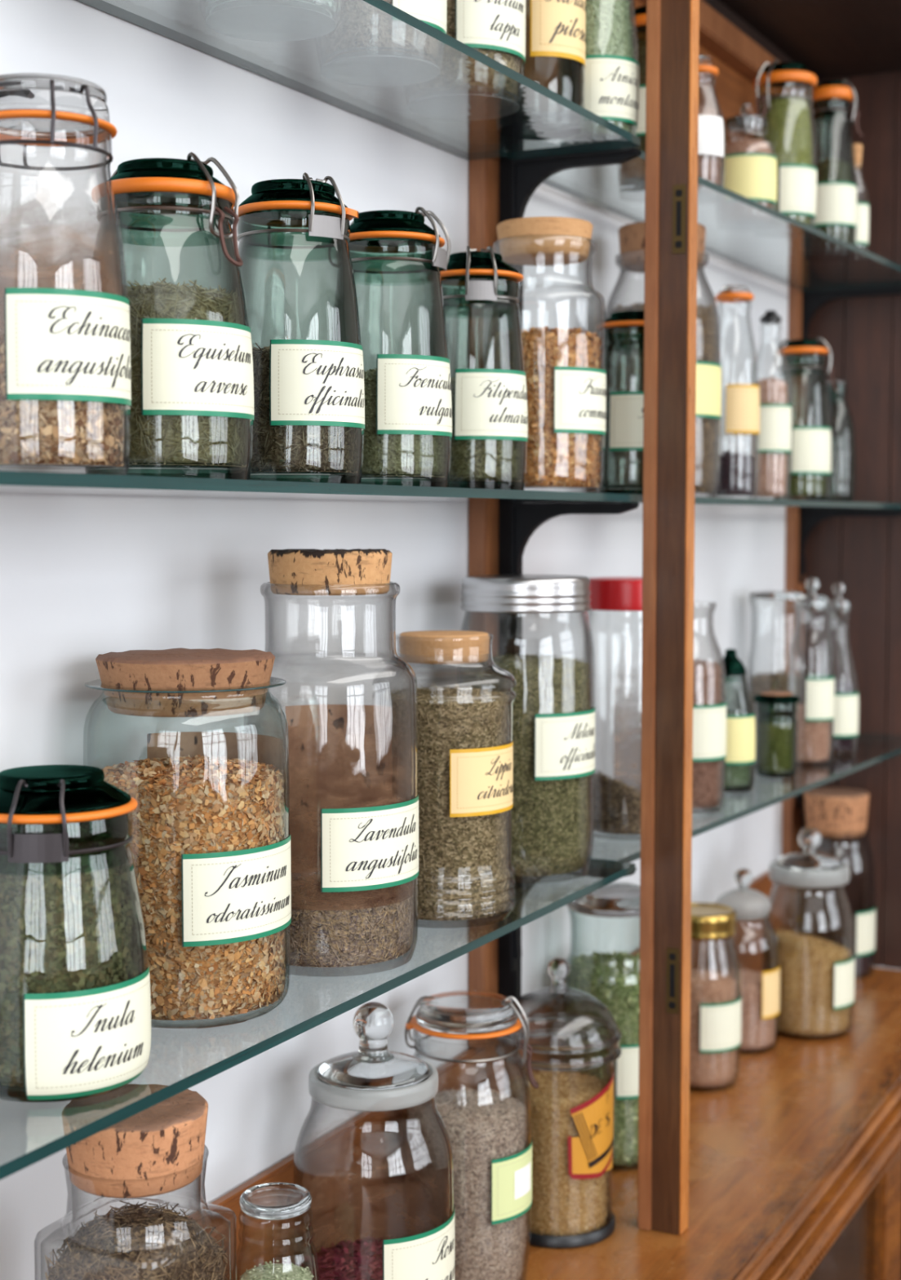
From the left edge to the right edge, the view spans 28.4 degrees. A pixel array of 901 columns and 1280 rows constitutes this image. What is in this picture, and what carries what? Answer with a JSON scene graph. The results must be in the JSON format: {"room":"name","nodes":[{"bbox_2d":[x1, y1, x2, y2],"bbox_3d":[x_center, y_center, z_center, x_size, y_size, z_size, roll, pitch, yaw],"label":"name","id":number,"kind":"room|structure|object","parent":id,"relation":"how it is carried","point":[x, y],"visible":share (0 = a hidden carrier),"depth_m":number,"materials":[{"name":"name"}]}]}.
{"room":"pharmacy","nodes":[
{"label":"pharmacy","id":0,"kind":"room"},
{"bbox_2d":[0,0,900,1279],"bbox_3d":[-0.491,-0.059,1.032,0.100,3.220,7.800,2,4,27],"label":"wall","id":1,"kind":"structure","parent":0,"point":[83,577],"depth_m":1.60,"materials":[{"name":"white paint"}]},
{"bbox_3d":[1.494,1.640,0.137,4.560,0.050,7.800,2,4,27],"label":"floor","id":2,"kind":"structure","parent":0,"visible":0},
{"bbox_2d":[807,1150,900,1279],"bbox_3d":[0.098,1.078,1.792,0.329,0.809,2.850,2,4,27],"label":"base cabinet","id":3,"kind":"object","parent":2,"relation":"on","point":[873,1236],"visible":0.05,"depth_m":2.38,"materials":[{"name":"brown wood"}]},
{"bbox_2d":[520,966,900,1279],"bbox_3d":[0.110,0.679,1.759,0.359,0.074,2.850,2,4,27],"label":"countertop","id":4,"kind":"structure","parent":3,"relation":"on","point":[782,1158],"depth_m":2.13,"materials":[{"name":"brown wood"}]},
{"bbox_2d":[34,1084,236,1279],"bbox_3d":[-0.214,0.497,1.217,0.107,0.365,0.107,2,4,27],"label":"jar","id":5,"kind":"object","parent":4,"relation":"on","point":[158,1149],"visible":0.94,"depth_m":1.17,"materials":[{"name":"clear glass"}]},
{"bbox_2d":[44,1200,228,1279],"bbox_3d":[-0.214,0.528,1.219,0.097,0.288,0.097,2,4,27],"label":"dried herbs","id":6,"kind":"object","parent":5,"relation":"in","point":[136,1242],"visible":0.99,"depth_m":1.19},
{"bbox_2d":[232,1182,319,1279],"bbox_3d":[-0.143,0.558,1.460,0.071,0.211,0.071,2,4,24],"label":"jar","id":7,"kind":"object","parent":4,"relation":"on","point":[268,1201],"visible":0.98,"depth_m":1.45,"materials":[{"name":"clear glass"}]},
{"bbox_2d":[240,1259,314,1279],"bbox_3d":[-0.143,0.585,1.461,0.063,0.143,0.062,2,4,27],"label":"dried herbs","id":8,"kind":"object","parent":7,"relation":"in","point":[269,1271],"visible":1,"depth_m":1.46,"materials":[{"name":"green plant"}]},
{"bbox_2d":[293,1001,455,1279],"bbox_3d":[-0.068,0.488,1.585,0.144,0.335,0.143,0,4,2],"label":"jar","id":9,"kind":"object","parent":4,"relation":"on","point":[421,1232],"visible":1,"depth_m":1.58,"materials":[{"name":"clear glass"}]},
{"bbox_2d":[298,1235,391,1279],"bbox_3d":[-0.068,0.600,1.593,0.136,0.096,0.136,2,4,27],"label":"dried herbs","id":10,"kind":"object","parent":9,"relation":"in","point":[360,1259],"visible":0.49,"depth_m":1.60,"materials":[{"name":"red plant"}]},
{"bbox_2d":[402,990,538,1279],"bbox_3d":[0.017,0.498,1.766,0.129,0.290,0.130,-4,5,-43],"label":"jar","id":11,"kind":"object","parent":4,"relation":"on","point":[482,1012],"visible":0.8,"depth_m":1.73,"materials":[{"name":"clear glass"}]},
{"bbox_2d":[405,1087,528,1279],"bbox_3d":[0.016,0.544,1.769,0.122,0.184,0.121,2,4,27],"label":"dried herbs","id":12,"kind":"object","parent":11,"relation":"in","point":[485,1126],"visible":0.67,"depth_m":1.72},
{"bbox_2d":[187,0,900,1279],"bbox_3d":[0.097,-0.123,1.726,0.322,1.535,2.875,2,4,27],"label":"display cabinet","id":13,"kind":"object","parent":4,"relation":"on","point":[859,42],"depth_m":2.01,"materials":[{"name":"brown wood"}]},
{"bbox_2d":[0,858,635,1180],"bbox_3d":[-0.249,0.284,1.209,0.189,0.008,1.592,2,4,27],"label":"glass shelf","id":14,"kind":"object","parent":13,"relation":"attached to","point":[7,1169],"visible":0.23,"depth_m":1.26,"materials":[{"name":"glass"}]},
{"bbox_2d":[0,764,151,1102],"bbox_3d":[-0.256,0.183,1.149,0.123,0.200,0.122,2,4,24],"label":"jar","id":15,"kind":"object","parent":14,"relation":"on","point":[82,1044],"visible":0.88,"depth_m":1.10,"materials":[{"name":"green glass"}]},
{"bbox_2d":[0,822,133,1085],"bbox_3d":[-0.257,0.196,1.148,0.115,0.155,0.113,0,4,-4],"label":"dried herbs","id":16,"kind":"object","parent":15,"relation":"in","point":[64,929],"visible":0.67,"depth_m":1.10,"materials":[{"name":"green plant"}]},
{"bbox_2d":[83,648,291,1029],"bbox_3d":[-0.195,0.141,1.319,0.152,0.262,0.151,2,4,27],"label":"jar","id":17,"kind":"object","parent":14,"relation":"on","point":[228,897],"visible":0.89,"depth_m":1.27,"materials":[{"name":"clear glass"}]},
{"bbox_2d":[101,754,285,1020],"bbox_3d":[-0.195,0.176,1.321,0.144,0.179,0.143,2,4,27],"label":"dried herbs","id":18,"kind":"object","parent":17,"relation":"in","point":[198,804],"visible":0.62,"depth_m":1.26,"materials":[{"name":"brown plant"}]},
{"bbox_2d":[243,548,418,966],"bbox_3d":[-0.098,0.094,1.462,0.144,0.337,0.143,2,4,27],"label":"jar","id":19,"kind":"object","parent":14,"relation":"on","point":[354,842],"visible":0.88,"depth_m":1.42,"materials":[{"name":"clear glass"}]},
{"bbox_2d":[283,893,413,967],"bbox_3d":[-0.098,0.228,1.471,0.136,0.056,0.135,0,4,6],"label":"dried herbs","id":20,"kind":"object","parent":19,"relation":"in","point":[335,938],"visible":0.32,"depth_m":1.41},
{"bbox_2d":[372,630,516,919],"bbox_3d":[-0.006,0.123,1.625,0.131,0.258,0.131,3,5,35],"label":"jar","id":21,"kind":"object","parent":14,"relation":"on","point":[482,780],"visible":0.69,"depth_m":1.58,"materials":[{"name":"clear glass"}]},
{"bbox_2d":[377,682,511,920],"bbox_3d":[-0.005,0.142,1.627,0.123,0.205,0.124,2,4,27],"label":"dried herbs","id":22,"kind":"object","parent":21,"relation":"in","point":[463,869],"visible":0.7,"depth_m":1.58,"materials":[{"name":"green plant"}]},
{"bbox_2d":[457,574,595,875],"bbox_3d":[0.077,0.087,1.823,0.141,0.304,0.142,-1,4,-21],"label":"jar","id":23,"kind":"object","parent":14,"relation":"on","point":[565,743],"visible":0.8,"depth_m":1.76,"materials":[{"name":"clear glass"}]},
{"bbox_2d":[460,653,591,875],"bbox_3d":[0.077,0.121,1.825,0.134,0.222,0.132,0,4,4],"label":"dried herbs","id":24,"kind":"object","parent":23,"relation":"in","point":[551,820],"visible":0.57,"depth_m":1.77,"materials":[{"name":"green plant"}]},
{"bbox_2d":[0,471,638,502],"bbox_3d":[-0.249,-0.103,1.183,0.189,0.008,1.592,2,4,27],"label":"glass shelf","id":25,"kind":"object","parent":13,"relation":"attached to","point":[11,482],"visible":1,"depth_m":1.27,"materials":[{"name":"clear glass"}]},
{"bbox_2d":[0,73,131,475],"bbox_3d":[-0.253,-0.223,1.112,0.104,0.241,0.103,2,4,24],"label":"jar","id":26,"kind":"object","parent":25,"relation":"on","point":[64,327],"visible":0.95,"depth_m":1.07,"materials":[{"name":"clear glass"}]},
{"bbox_2d":[0,341,124,466],"bbox_3d":[-0.254,-0.152,1.116,0.096,0.085,0.096,2,4,27],"label":"dried herbs","id":27,"kind":"object","parent":26,"relation":"in","point":[33,432],"visible":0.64,"depth_m":1.08,"materials":[{"name":"brown plant"}]},
{"bbox_2d":[84,151,254,479],"bbox_3d":[-0.194,-0.220,1.230,0.124,0.219,0.118,2,4,27],"label":"jar","id":28,"kind":"object","parent":25,"relation":"on","point":[189,366],"visible":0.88,"depth_m":1.19,"materials":[{"name":"green glass"}]},
{"bbox_2d":[120,277,242,467],"bbox_3d":[-0.197,-0.184,1.233,0.111,0.128,0.108,0,4,4],"label":"dried herbs","id":29,"kind":"object","parent":28,"relation":"in","point":[154,438],"visible":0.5,"depth_m":1.19,"materials":[{"name":"green plant"}]},
{"bbox_2d":[227,172,364,484],"bbox_3d":[-0.122,-0.239,1.386,0.110,0.235,0.108,2,4,30],"label":"jar","id":30,"kind":"object","parent":25,"relation":"on","point":[313,382],"visible":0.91,"depth_m":1.35,"materials":[{"name":"green glass"}]},
{"bbox_2d":[240,336,354,473],"bbox_3d":[-0.122,-0.183,1.390,0.102,0.104,0.100,2,4,27],"label":"dried herbs","id":31,"kind":"object","parent":30,"relation":"in","point":[323,447],"visible":0.49,"depth_m":1.35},
{"bbox_2d":[328,206,452,487],"bbox_3d":[-0.052,-0.248,1.523,0.106,0.236,0.107,-4,5,-43],"label":"jar","id":32,"kind":"object","parent":25,"relation":"on","point":[414,392],"visible":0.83,"depth_m":1.49,"materials":[{"name":"green glass"}]},
{"bbox_2d":[346,368,443,477],"bbox_3d":[-0.053,-0.187,1.527,0.099,0.094,0.097,2,4,27],"label":"dried herbs","id":33,"kind":"object","parent":32,"relation":"in","point":[384,454],"visible":0.41,"depth_m":1.49,"materials":[{"name":"green plant"}]},
{"bbox_2d":[426,245,528,490],"bbox_3d":[0.024,-0.253,1.672,0.099,0.225,0.098,2,4,27],"label":"jar","id":34,"kind":"object","parent":25,"relation":"on","point":[491,404],"visible":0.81,"depth_m":1.64,"materials":[{"name":"green glass"}]},
{"bbox_2d":[437,377,519,481],"bbox_3d":[0.023,-0.200,1.676,0.091,0.100,0.089,2,4,27],"label":"dried herbs","id":35,"kind":"object","parent":34,"relation":"in","point":[471,459],"visible":0.41,"depth_m":1.64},
{"bbox_2d":[483,216,606,493],"bbox_3d":[0.096,-0.285,1.808,0.126,0.272,0.125,2,4,27],"label":"jar","id":36,"kind":"object","parent":25,"relation":"on","point":[580,393],"visible":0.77,"depth_m":1.76,"materials":[{"name":"clear glass"}]},
{"bbox_2d":[486,326,602,487],"bbox_3d":[0.095,-0.236,1.812,0.118,0.161,0.117,2,4,27],"label":"dried herbs","id":37,"kind":"object","parent":36,"relation":"in","point":[553,460],"visible":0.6,"depth_m":1.76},
{"bbox_2d":[75,0,640,160],"bbox_3d":[-0.249,-0.466,1.159,0.189,0.008,1.592,2,4,27],"label":"glass shelf","id":38,"kind":"object","parent":13,"relation":"attached to","point":[632,140],"visible":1,"depth_m":1.58,"materials":[{"name":"clear glass"}]},
{"bbox_2d":[200,0,342,31],"bbox_3d":[-0.142,-0.598,1.399,0.112,0.222,0.112,0,4,7],"label":"jar","id":39,"kind":"object","parent":38,"relation":"on","point":[252,28],"visible":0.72,"depth_m":1.44,"materials":[{"name":"clear glass"}]},
{"bbox_2d":[205,0,337,32],"bbox_3d":[-0.142,-0.561,1.401,0.106,0.135,0.106,2,4,27],"label":"dried herbs","id":40,"kind":"object","parent":39,"relation":"in","point":[313,14],"visible":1,"depth_m":1.40,"materials":[{"name":"grey plant"}]},
{"bbox_2d":[315,0,446,77],"bbox_3d":[-0.061,-0.619,1.548,0.116,0.245,0.115,0,4,2],"label":"jar","id":41,"kind":"object","parent":38,"relation":"on","point":[432,12],"visible":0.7,"depth_m":1.52,"materials":[{"name":"clear glass"}]},
{"bbox_2d":[319,0,439,77],"bbox_3d":[-0.061,-0.577,1.550,0.108,0.148,0.108,2,4,27],"label":"dried herbs","id":42,"kind":"object","parent":41,"relation":"in","point":[362,30],"visible":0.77,"depth_m":1.52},
{"bbox_2d":[403,0,525,112],"bbox_3d":[0.013,-0.627,1.683,0.116,0.243,0.117,-1,4,-15],"label":"jar","id":43,"kind":"object","parent":38,"relation":"on","point":[495,24],"visible":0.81,"depth_m":1.64,"materials":[{"name":"clear glass"}]},
{"bbox_2d":[408,0,520,112],"bbox_3d":[0.012,-0.596,1.686,0.109,0.167,0.109,1,4,13],"label":"dried herbs","id":44,"kind":"object","parent":43,"relation":"in","point":[460,73],"visible":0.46,"depth_m":1.65,"materials":[{"name":"grey plant"}]},
{"bbox_2d":[494,0,586,140],"bbox_3d":[0.090,-0.630,1.784,0.092,0.236,0.091,2,4,30],"label":"jar","id":45,"kind":"object","parent":38,"relation":"on","point":[557,27],"visible":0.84,"depth_m":1.75,"materials":[{"name":"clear glass"}]},
{"bbox_2d":[557,0,639,145],"bbox_3d":[0.155,-0.618,1.863,0.085,0.201,0.086,-2,5,-32],"label":"jar","id":46,"kind":"object","parent":38,"relation":"on","point":[611,84],"visible":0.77,"depth_m":1.83,"materials":[{"name":"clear glass"}]},
{"bbox_2d":[561,0,635,145],"bbox_3d":[0.155,-0.602,1.865,0.078,0.153,0.078,2,4,27],"label":"dried herbs","id":47,"kind":"object","parent":46,"relation":"in","point":[608,22],"visible":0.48,"depth_m":1.83,"materials":[{"name":"green plant"}]},
{"bbox_2d":[497,90,641,1041],"bbox_3d":[0.124,-0.068,1.909,0.162,1.039,0.034,2,4,27],"label":"shelf bracket","id":48,"kind":"object","parent":13,"relation":"attached to","point":[510,630],"depth_m":1.92,"materials":[{"name":"black metal"}]},
{"bbox_2d":[516,146,900,292],"bbox_3d":[0.423,-0.550,2.415,0.214,0.008,1.252,2,4,27],"label":"glass shelf","id":49,"kind":"object","parent":13,"relation":"attached to","point":[803,278],"visible":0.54,"depth_m":2.70,"materials":[{"name":"clear glass"}]},
{"bbox_2d":[617,5,646,203],"bbox_3d":[0.247,-0.648,2.146,0.094,0.222,0.095,-1,4,-15],"label":"jar","id":50,"kind":"object","parent":49,"relation":"on","point":[635,193],"visible":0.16,"depth_m":2.12,"materials":[{"name":"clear glass"}]},
{"bbox_2d":[623,46,646,185],"bbox_3d":[0.247,-0.630,2.148,0.087,0.168,0.086,1,4,12],"label":"dried herbs","id":51,"kind":"object","parent":50,"relation":"in","point":[634,170],"visible":0.12,"depth_m":2.12,"materials":[{"name":"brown plant"}]},
{"bbox_2d":[697,53,725,199],"bbox_3d":[0.301,-0.624,2.169,0.070,0.172,0.071,2,4,27],"label":"jar","id":52,"kind":"object","parent":49,"relation":"on","point":[711,129],"visible":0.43,"depth_m":2.14,"materials":[{"name":"clear glass"}]},
{"bbox_2d":[697,102,722,195],"bbox_3d":[0.300,-0.599,2.171,0.063,0.109,0.062,2,4,27],"label":"dried herbs","id":53,"kind":"object","parent":52,"relation":"in","point":[708,165],"visible":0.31,"depth_m":2.15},
{"bbox_2d":[715,103,777,227],"bbox_3d":[0.395,-0.632,2.371,0.081,0.162,0.081,2,4,27],"label":"jar","id":54,"kind":"object","parent":49,"relation":"on","point":[752,175],"visible":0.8,"depth_m":2.34,"materials":[{"name":"clear glass"}]},
{"bbox_2d":[718,137,773,224],"bbox_3d":[0.394,-0.614,2.373,0.073,0.111,0.073,2,4,27],"label":"dried herbs","id":55,"kind":"object","parent":54,"relation":"in","point":[737,211],"visible":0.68,"depth_m":2.35,"materials":[{"name":"brown plant"}]},
{"bbox_2d":[752,59,817,233],"bbox_3d":[0.455,-0.669,2.421,0.088,0.227,0.088,0,4,6],"label":"jar","id":56,"kind":"object","parent":49,"relation":"on","point":[797,183],"visible":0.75,"depth_m":2.39,"materials":[{"name":"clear glass"}]},
{"bbox_2d":[756,93,813,230],"bbox_3d":[0.455,-0.653,2.423,0.080,0.178,0.080,2,4,27],"label":"dried herbs","id":57,"kind":"object","parent":56,"relation":"in","point":[788,128],"visible":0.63,"depth_m":2.39,"materials":[{"name":"green plant"}]},
{"bbox_2d":[802,78,863,261],"bbox_3d":[0.565,-0.700,2.646,0.080,0.260,0.080,-1,4,-15],"label":"jar","id":58,"kind":"object","parent":49,"relation":"on","point":[836,201],"visible":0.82,"depth_m":2.62,"materials":[{"name":"green glass"}]},
{"bbox_2d":[807,157,851,252],"bbox_3d":[0.565,-0.647,2.649,0.072,0.137,0.072,2,4,27],"label":"dried herbs","id":59,"kind":"object","parent":58,"relation":"in","point":[828,171],"visible":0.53,"depth_m":2.62,"materials":[{"name":"green plant"}]},
{"bbox_2d":[840,143,869,262],"bbox_3d":[0.611,-0.661,2.691,0.044,0.175,0.045,2,4,27],"label":"jar","id":60,"kind":"object","parent":49,"relation":"on","point":[863,208],"visible":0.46,"depth_m":2.68,"materials":[{"name":"clear glass"}]},
{"bbox_2d":[585,733,900,862],"bbox_3d":[0.423,0.200,2.465,0.214,0.008,1.252,2,4,27],"label":"glass shelf","id":61,"kind":"object","parent":13,"relation":"attached to","point":[872,748],"visible":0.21,"depth_m":2.64,"materials":[{"name":"clear glass"}]},
{"bbox_2d":[582,577,642,834],"bbox_3d":[0.205,0.076,2.044,0.106,0.295,0.106,3,5,38],"label":"jar","id":62,"kind":"object","parent":61,"relation":"on","point":[607,593],"visible":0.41,"depth_m":2.05,"materials":[{"name":"clear glass"}]},
{"bbox_2d":[588,770,640,834],"bbox_3d":[0.204,0.183,2.051,0.097,0.068,0.097,2,4,27],"label":"dried herbs","id":63,"kind":"object","parent":62,"relation":"in","point":[617,806],"visible":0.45,"depth_m":2.01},
{"bbox_2d":[692,600,726,810],"bbox_3d":[0.298,0.082,2.221,0.094,0.259,0.094,2,4,27],"label":"glass bottle","id":64,"kind":"object","parent":61,"relation":"on","point":[709,722],"visible":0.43,"depth_m":2.18,"materials":[{"name":"clear glass"}]},
{"bbox_2d":[692,658,723,808],"bbox_3d":[0.297,0.114,2.223,0.086,0.184,0.084,2,4,27],"label":"dried herbs","id":65,"kind":"object","parent":64,"relation":"in","point":[707,683],"visible":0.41,"depth_m":2.19,"materials":[{"name":"brown plant"}]},
{"bbox_2d":[717,648,755,792],"bbox_3d":[0.376,0.106,2.388,0.068,0.190,0.068,2,4,27],"label":"bottle","id":66,"kind":"object","parent":61,"relation":"on","point":[740,725],"visible":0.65,"depth_m":2.36,"materials":[{"name":"green glass"}]},
{"bbox_2d":[720,759,750,786],"bbox_3d":[0.375,0.169,2.391,0.060,0.051,0.058,2,4,27],"label":"dried herbs","id":67,"kind":"object","parent":66,"relation":"in","point":[735,775],"visible":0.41,"depth_m":2.37,"materials":[{"name":"green plant"}]},
{"bbox_2d":[746,590,804,711],"bbox_3d":[0.505,0.049,2.763,0.087,0.253,0.087,2,4,24],"label":"jar","id":68,"kind":"object","parent":61,"relation":"on","point":[771,594],"visible":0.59,"depth_m":2.73,"materials":[{"name":"clear glass"}]},
{"bbox_2d":[749,670,801,717],"bbox_3d":[0.505,0.108,2.767,0.080,0.121,0.079,2,4,27],"label":"dried herbs","id":69,"kind":"object","parent":68,"relation":"in","point":[776,682],"visible":0.45,"depth_m":2.73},
{"bbox_2d":[754,691,799,777],"bbox_3d":[0.461,0.133,2.520,0.064,0.119,0.064,2,4,27],"label":"jar","id":70,"kind":"object","parent":61,"relation":"on","point":[789,701],"visible":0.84,"depth_m":2.50,"materials":[{"name":"green glass"}]},
{"bbox_2d":[758,714,793,773],"bbox_3d":[0.461,0.145,2.520,0.053,0.081,0.051,2,4,27],"label":"dried herbs","id":71,"kind":"object","parent":70,"relation":"in","point":[775,753],"visible":0.95,"depth_m":2.50,"materials":[{"name":"green plant"}]},
{"bbox_2d":[788,577,835,764],"bbox_3d":[0.536,0.046,2.638,0.068,0.277,0.068,-1,4,-21],"label":"jar","id":72,"kind":"object","parent":61,"relation":"on","point":[820,688],"visible":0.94,"depth_m":2.61,"materials":[{"name":"clear glass"}]},
{"bbox_2d":[796,702,831,761],"bbox_3d":[0.535,0.134,2.643,0.060,0.086,0.058,2,4,27],"label":"dried herbs","id":73,"kind":"object","parent":72,"relation":"in","point":[814,740],"visible":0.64,"depth_m":2.62,"materials":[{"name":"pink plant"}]},
{"bbox_2d":[818,582,858,755],"bbox_3d":[0.598,0.044,2.746,0.066,0.266,0.066,-2,5,-32],"label":"jar","id":74,"kind":"object","parent":61,"relation":"on","point":[846,723],"visible":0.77,"depth_m":2.72,"materials":[{"name":"clear glass"}]},
{"bbox_2d":[829,679,855,751],"bbox_3d":[0.597,0.115,2.749,0.058,0.110,0.055,2,4,27],"label":"dried herbs","id":75,"kind":"object","parent":74,"relation":"in","point":[840,744],"visible":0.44,"depth_m":2.73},
{"bbox_2d":[591,495,900,509],"bbox_3d":[0.423,-0.187,2.440,0.214,0.008,1.252,2,4,27],"label":"glass shelf","id":76,"kind":"object","parent":13,"relation":"attached to","point":[700,502],"visible":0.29,"depth_m":2.39,"materials":[{"name":"clear glass"}]},
{"bbox_2d":[595,310,644,495],"bbox_3d":[0.202,-0.257,1.937,0.088,0.199,0.088,-3,5,-40],"label":"jar","id":77,"kind":"object","parent":76,"relation":"on","point":[626,408],"visible":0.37,"depth_m":1.90,"materials":[{"name":"green glass"}]},
{"bbox_2d":[601,221,721,497],"bbox_3d":[0.259,-0.339,2.182,0.146,0.330,0.146,2,4,27],"label":"jar","id":78,"kind":"object","parent":76,"relation":"on","point":[631,236],"visible":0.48,"depth_m":2.14,"materials":[{"name":"clear glass"}]},
{"bbox_2d":[604,302,717,493],"bbox_3d":[0.258,-0.298,2.184,0.139,0.235,0.136,2,4,27],"label":"dried herbs","id":79,"kind":"object","parent":78,"relation":"in","point":[624,372],"visible":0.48,"depth_m":2.14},
{"bbox_2d":[707,284,759,498],"bbox_3d":[0.379,-0.330,2.375,0.070,0.285,0.070,-1,4,-15],"label":"jar","id":80,"kind":"object","parent":76,"relation":"on","point":[743,401],"visible":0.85,"depth_m":2.35,"materials":[{"name":"clear glass"}]},
{"bbox_2d":[710,450,755,495],"bbox_3d":[0.378,-0.224,2.382,0.062,0.060,0.061,2,4,27],"label":"dried herbs","id":81,"kind":"object","parent":80,"relation":"in","point":[737,474],"visible":0.8,"depth_m":2.36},
{"bbox_2d":[747,310,791,499],"bbox_3d":[0.454,-0.332,2.523,0.061,0.270,0.061,-2,4,-26],"label":"bottle","id":82,"kind":"object","parent":76,"relation":"on","point":[775,420],"visible":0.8,"depth_m":2.50,"materials":[{"name":"clear glass"}]},
{"bbox_2d":[750,375,788,497],"bbox_3d":[0.453,-0.289,2.525,0.054,0.170,0.051,2,4,27],"label":"dried herbs","id":83,"kind":"object","parent":82,"relation":"in","point":[771,481],"visible":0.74,"depth_m":2.51,"materials":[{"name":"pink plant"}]},
{"bbox_2d":[773,337,838,501],"bbox_3d":[0.517,-0.323,2.611,0.086,0.240,0.086,-2,5,-32],"label":"jar","id":84,"kind":"object","parent":76,"relation":"on","point":[811,448],"visible":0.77,"depth_m":2.58,"materials":[{"name":"green glass"}]},
{"bbox_2d":[785,474,826,496],"bbox_3d":[0.515,-0.230,2.616,0.077,0.036,0.075,2,4,27],"label":"dried herbs","id":85,"kind":"object","parent":84,"relation":"in","point":[798,484],"visible":0.66,"depth_m":2.58,"materials":[{"name":"green plant"}]},
{"bbox_2d":[816,378,855,502],"bbox_3d":[0.609,-0.314,2.810,0.062,0.196,0.062,2,4,27],"label":"glass bottle","id":86,"kind":"object","parent":76,"relation":"on","point":[842,393],"visible":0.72,"depth_m":2.80,"materials":[{"name":"clear glass"}]},
{"bbox_2d":[495,957,622,1248],"bbox_3d":[0.116,0.486,1.911,0.136,0.294,0.136,-3,5,-38],"label":"jar","id":87,"kind":"object","parent":4,"relation":"on","point":[593,1119],"visible":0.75,"depth_m":1.87,"materials":[{"name":"clear glass"}]},
{"bbox_2d":[507,1070,608,1235],"bbox_3d":[0.115,0.548,1.914,0.110,0.158,0.108,2,4,27],"label":"dried herbs","id":88,"kind":"object","parent":87,"relation":"in","point":[562,1205],"visible":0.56,"depth_m":1.87,"materials":[{"name":"plant"}]},
{"bbox_2d":[562,880,639,1170],"bbox_3d":[0.197,0.454,2.128,0.125,0.329,0.124,2,4,30],"label":"lidded jar","id":89,"kind":"object","parent":4,"relation":"on","point":[616,899],"visible":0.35,"depth_m":2.07,"materials":[{"name":"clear glass"}]},
{"bbox_2d":[565,950,639,1164],"bbox_3d":[0.196,0.495,2.130,0.118,0.235,0.115,2,4,27],"label":"dried herbs","id":90,"kind":"object","parent":89,"relation":"in","point":[613,979],"visible":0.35,"depth_m":2.08,"materials":[{"name":"green plant"}]},
{"bbox_2d":[690,902,742,1086],"bbox_3d":[0.341,0.482,2.407,0.104,0.238,0.104,3,5,41],"label":"jar","id":91,"kind":"object","parent":4,"relation":"on","point":[720,1024],"visible":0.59,"depth_m":2.36,"materials":[{"name":"clear glass"}]},
{"bbox_2d":[689,967,737,1087],"bbox_3d":[0.341,0.518,2.409,0.097,0.150,0.094,2,4,27],"label":"dried herbs","id":92,"kind":"object","parent":91,"relation":"in","point":[718,1068],"visible":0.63,"depth_m":2.37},
{"bbox_2d":[705,868,780,1054],"bbox_3d":[0.424,0.459,2.577,0.106,0.259,0.107,-4,5,-43],"label":"jar","id":93,"kind":"object","parent":4,"relation":"on","point":[743,877],"visible":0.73,"depth_m":2.55,"materials":[{"name":"clear glass"}]},
{"bbox_2d":[714,967,776,1049],"bbox_3d":[0.423,0.531,2.581,0.099,0.102,0.097,2,4,27],"label":"dried herbs","id":94,"kind":"object","parent":93,"relation":"in","point":[757,1033],"visible":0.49,"depth_m":2.54,"materials":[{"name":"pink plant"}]},
{"bbox_2d":[761,827,855,1039],"bbox_3d":[0.536,0.431,2.659,0.136,0.304,0.137,-4,5,-43],"label":"jar","id":95,"kind":"object","parent":4,"relation":"on","point":[809,864],"visible":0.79,"depth_m":2.62,"materials":[{"name":"clear glass"}]},
{"bbox_2d":[764,928,852,1035],"bbox_3d":[0.535,0.505,2.663,0.129,0.144,0.127,2,4,27],"label":"dried herbs","id":96,"kind":"object","parent":95,"relation":"in","point":[806,962],"visible":0.77,"depth_m":2.61,"materials":[{"name":"plant"}]},
{"bbox_2d":[794,786,875,978],"bbox_3d":[0.651,0.408,3.004,0.134,0.305,0.133,2,4,27],"label":"jar","id":97,"kind":"object","parent":4,"relation":"on","point":[833,811],"visible":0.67,"depth_m":2.96,"materials":[{"name":"clear glass"}]},
{"bbox_2d":[815,934,872,974],"bbox_3d":[0.650,0.530,3.012,0.125,0.047,0.124,2,4,27],"label":"dried herbs","id":98,"kind":"object","parent":97,"relation":"in","point":[862,963],"visible":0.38,"depth_m":2.98,"materials":[{"name":"brown plant"}]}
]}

